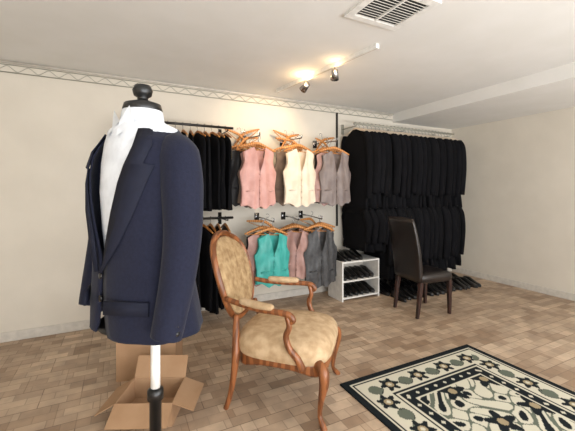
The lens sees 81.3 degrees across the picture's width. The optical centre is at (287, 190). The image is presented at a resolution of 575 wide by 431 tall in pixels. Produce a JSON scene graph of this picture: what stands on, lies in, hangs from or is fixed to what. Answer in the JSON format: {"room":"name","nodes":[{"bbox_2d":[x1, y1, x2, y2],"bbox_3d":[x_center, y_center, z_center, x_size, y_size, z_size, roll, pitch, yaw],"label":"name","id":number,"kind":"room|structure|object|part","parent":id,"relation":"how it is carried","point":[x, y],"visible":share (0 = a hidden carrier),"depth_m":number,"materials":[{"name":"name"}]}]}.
{"room":"clothing store","nodes":[
{"label":"clothing store","id":0,"kind":"room"},
{"bbox_2d":[0,63,450,332],"bbox_3d":[-0.080,0.100,4.419,6.700,2.600,0.100,0,0,-27],"label":"wall","id":1,"kind":"structure","parent":0,"point":[50,128],"depth_m":3.31,"materials":[{"name":"paint"}]},
{"bbox_2d":[0,60,393,119],"bbox_3d":[-0.657,-1.145,4.064,5.150,0.110,0.020,0,0,-27],"label":"trim","id":2,"kind":"structure","parent":1,"relation":"attached to","point":[122,78],"depth_m":3.75,"materials":[{"name":"paint"}]},
{"bbox_2d":[164,121,233,314],"bbox_3d":[-1.113,0.276,3.533,1.080,2.011,0.564,0,0,-27],"label":"rack","id":3,"kind":"object","parent":1,"relation":"attached to","point":[215,149],"visible":0.32,"depth_m":3.48,"materials":[{"name":"fabric"}]},
{"bbox_3d":[-1.160,-0.660,3.626,1.080,0.140,0.354,0,0,-27],"label":"rail","id":4,"kind":"part","parent":3,"relation":"part of","materials":[{"name":"metal"}]},
{"bbox_3d":[-1.160,0.330,3.626,1.080,0.140,0.354,0,0,-27],"label":"rail","id":5,"kind":"part","parent":3,"relation":"part of","materials":[{"name":"metal"}]},
{"bbox_2d":[0,268,451,342],"bbox_3d":[-0.054,1.355,4.367,6.500,0.090,0.015,0,0,-27],"label":"baseboard","id":6,"kind":"structure","parent":1,"relation":"attached to","point":[79,325],"depth_m":3.30,"materials":[{"name":"paint"}]},
{"bbox_2d":[225,128,275,208],"bbox_3d":[-0.437,-0.278,3.863,0.563,0.969,0.504,0,0,45],"label":"display","id":7,"kind":"object","parent":1,"relation":"attached to","point":[253,173],"visible":0.93,"depth_m":3.70,"materials":[{"name":"pink fabric"}]},
{"bbox_2d":[244,213,289,287],"bbox_3d":[-0.326,0.676,3.870,0.558,0.801,0.490,0,0,40],"label":"display","id":8,"kind":"object","parent":1,"relation":"attached to","point":[268,252],"visible":0.86,"depth_m":3.73,"materials":[{"name":"teal fabric"}]},
{"bbox_3d":[-0.267,0.330,3.964,0.060,0.100,0.548,0,0,-27],"label":"wall arm","id":9,"kind":"part","parent":8,"relation":"part of","materials":[{"name":"silver metal"}]},
{"bbox_2d":[273,130,315,206],"bbox_3d":[0.039,-0.283,4.103,0.507,0.963,0.560,0,0,-42],"label":"display","id":10,"kind":"object","parent":1,"relation":"attached to","point":[295,171],"visible":0.98,"depth_m":3.92,"materials":[{"name":"beige fabric"}]},
{"bbox_3d":[0.047,-0.630,4.120,0.060,0.100,0.548,0,0,-27],"label":"wall arm","id":11,"kind":"part","parent":10,"relation":"part of","materials":[{"name":"silver metal"}]},
{"bbox_2d":[280,212,312,278],"bbox_3d":[0.109,0.668,4.162,0.473,0.777,0.417,0,0,6],"label":"display","id":12,"kind":"object","parent":1,"relation":"attached to","point":[297,239],"visible":0.66,"depth_m":3.98,"materials":[{"name":"pink fabric"}]},
{"bbox_3d":[0.042,0.330,4.173,0.060,0.100,0.448,0,0,-27],"label":"wall arm","id":13,"kind":"part","parent":12,"relation":"part of","materials":[{"name":"silver metal"}]},
{"bbox_2d":[299,211,336,288],"bbox_3d":[0.396,0.716,4.228,0.492,0.902,0.555,0,0,-1],"label":"display","id":14,"kind":"object","parent":1,"relation":"attached to","point":[320,256],"visible":1,"depth_m":4.01,"materials":[{"name":"grey fabric"}]},
{"bbox_3d":[0.297,0.320,4.245,0.060,0.100,0.548,0,0,-27],"label":"wall arm","id":15,"kind":"part","parent":14,"relation":"part of","materials":[{"name":"silver metal"}]},
{"bbox_2d":[313,133,350,206],"bbox_3d":[0.564,-0.276,4.314,0.484,0.946,0.541,0,0,5],"label":"display","id":16,"kind":"object","parent":1,"relation":"attached to","point":[333,175],"visible":1,"depth_m":4.10,"materials":[{"name":"grey fabric"}]},
{"bbox_3d":[0.494,-0.630,4.343,0.060,0.100,0.548,0,0,-27],"label":"wall arm","id":17,"kind":"part","parent":16,"relation":"part of","materials":[{"name":"silver metal"}]},
{"bbox_2d":[336,113,337,225],"bbox_3d":[0.699,-0.300,4.740,0.024,1.600,0.020,0,0,-27],"label":"trim","id":18,"kind":"structure","parent":1,"relation":"attached to","point":[336,113],"depth_m":4.73,"materials":[{"name":"metal"}]},
{"bbox_2d":[341,122,466,279],"bbox_3d":[1.753,0.127,4.922,2.030,2.133,0.635,0,0,-27],"label":"coat rack","id":19,"kind":"object","parent":1,"relation":"attached to","point":[421,178],"visible":0.95,"depth_m":4.58,"materials":[{"name":"fabric"}]},
{"bbox_3d":[1.708,-0.870,5.068,1.980,0.140,0.334,0,0,-27],"label":"rail","id":20,"kind":"part","parent":19,"relation":"part of","materials":[{"name":"metal"}]},
{"bbox_2d":[0,0,574,112],"bbox_3d":[1.201,-1.250,1.850,6.700,0.100,5.840,0,0,-27],"label":"ceiling","id":21,"kind":"structure","parent":0,"point":[259,47],"depth_m":2.75,"materials":[{"name":"paint"}]},
{"bbox_2d":[276,43,378,92],"bbox_3d":[0.309,-1.115,3.361,0.106,0.170,1.515,0,0,-36],"label":"track light","id":22,"kind":"object","parent":21,"relation":"attached to","point":[334,72],"visible":1,"depth_m":3.17,"materials":[{"name":"white paint"}]},
{"bbox_2d":[344,0,441,30],"bbox_3d":[0.680,-1.191,2.200,0.460,0.018,0.410,0,0,-27],"label":"ceiling air vent","id":23,"kind":"object","parent":21,"relation":"attached to","point":[392,15],"depth_m":2.23,"materials":[{"name":"white metal"}]},
{"bbox_2d":[0,271,574,430],"bbox_3d":[1.201,1.450,1.850,6.700,0.100,5.840,0,0,-27],"label":"floor","id":24,"kind":"structure","parent":0,"point":[56,382],"depth_m":2.77,"materials":[{"name":"tile"}]},
{"bbox_2d":[78,84,203,430],"bbox_3d":[-0.485,0.518,1.158,0.590,1.764,0.354,0,0,37],"label":"mannequin","id":25,"kind":"object","parent":24,"relation":"on","point":[144,186],"visible":1,"depth_m":0.98},
{"bbox_2d":[94,355,203,429],"bbox_3d":[-0.851,1.272,2.099,0.583,0.256,0.468,0,0,-1],"label":"open cardboard box","id":26,"kind":"object","parent":24,"relation":"on","point":[130,410],"visible":0.94,"depth_m":2.15,"materials":[{"name":"brown cardboard"}]},
{"bbox_2d":[116,339,182,381],"bbox_3d":[-1.070,1.207,2.640,0.421,0.386,0.321,0,0,-8],"label":"cardboard box","id":27,"kind":"object","parent":24,"relation":"on","point":[127,355],"visible":0.19,"depth_m":2.47,"materials":[{"name":"brown cardboard"}]},
{"bbox_2d":[210,230,341,430],"bbox_3d":[-0.096,0.853,2.364,0.878,1.122,0.710,0,0,15],"label":"upholstered armchair","id":28,"kind":"object","parent":24,"relation":"on","point":[304,342],"visible":1,"depth_m":2.17,"materials":[{"name":"beige fabric"}]},
{"bbox_3d":[-0.413,0.604,2.452,0.221,0.624,0.548,0,0,15],"label":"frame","id":29,"kind":"part","parent":28,"relation":"part of","materials":[{"name":"beige fabric"}]},
{"bbox_2d":[239,309,337,366],"bbox_3d":[0.013,0.973,2.334,0.649,0.165,0.641,0,0,15],"label":"seat cushion","id":30,"kind":"object","parent":28,"relation":"on","point":[313,336],"depth_m":2.11,"materials":[{"name":"beige fabric"}]},
{"bbox_2d":[328,249,378,301],"bbox_3d":[0.882,1.094,4.462,0.600,0.611,0.320,0,0,-27],"label":"shoe shelf","id":31,"kind":"object","parent":24,"relation":"on","point":[357,274],"visible":0.96,"depth_m":4.39,"materials":[{"name":"white paint"}]},
{"bbox_2d":[379,276,417,302],"label":"shoes","id":32,"kind":"object","parent":24,"relation":"on","point":[408,289],"depth_m":4.51,"materials":[{"name":"leather"}]},
{"bbox_2d":[388,216,451,318],"bbox_3d":[1.529,0.849,3.899,0.599,1.102,0.454,0,0,-20],"label":"dining chair","id":33,"kind":"object","parent":24,"relation":"on","point":[406,249],"visible":1,"depth_m":3.77,"materials":[{"name":"black leather"}]},
{"bbox_3d":[1.333,0.649,3.828,0.183,0.702,0.454,0,0,-20],"label":"backrest","id":34,"kind":"part","parent":33,"relation":"part of","materials":[{"name":"brown leather"}]},
{"bbox_3d":[1.588,0.964,3.920,0.475,0.112,0.454,0,0,-20],"label":"seat","id":35,"kind":"part","parent":33,"relation":"part of","materials":[{"name":"brown leather"}]},
{"bbox_2d":[422,281,446,296],"label":"shoes","id":36,"kind":"object","parent":24,"relation":"on","point":[437,288],"depth_m":4.57,"materials":[{"name":"leather"}]},
{"bbox_2d":[340,344,574,430],"bbox_3d":[1.468,1.394,1.774,1.390,0.012,2.105,0,0,-27],"label":"area rug","id":37,"kind":"object","parent":24,"relation":"on","point":[466,387],"visible":1,"depth_m":2.26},
{"bbox_2d":[451,272,480,291],"label":"shoes","id":38,"kind":"object","parent":24,"relation":"on","point":[465,282],"depth_m":4.85,"materials":[{"name":"leather"}]},
{"bbox_2d":[451,107,574,293],"bbox_3d":[4.154,0.100,3.323,0.100,2.600,5.640,0,0,-27],"label":"wall","id":39,"kind":"structure","parent":0,"point":[518,201],"depth_m":4.78,"materials":[{"name":"paint"}]},
{"bbox_2d":[393,62,574,129],"bbox_3d":[3.505,-1.130,2.999,1.350,0.140,5.640,0,0,-27],"label":"ceiling beam","id":40,"kind":"structure","parent":39,"relation":"attached to","point":[553,89],"depth_m":4.13,"materials":[{"name":"paint"}]},
{"bbox_2d":[452,267,574,300],"bbox_3d":[4.106,1.355,3.290,0.015,0.090,5.625,0,0,-27],"label":"baseboard","id":41,"kind":"structure","parent":39,"relation":"attached to","point":[561,294],"depth_m":4.83,"materials":[{"name":"paint"}]}
]}

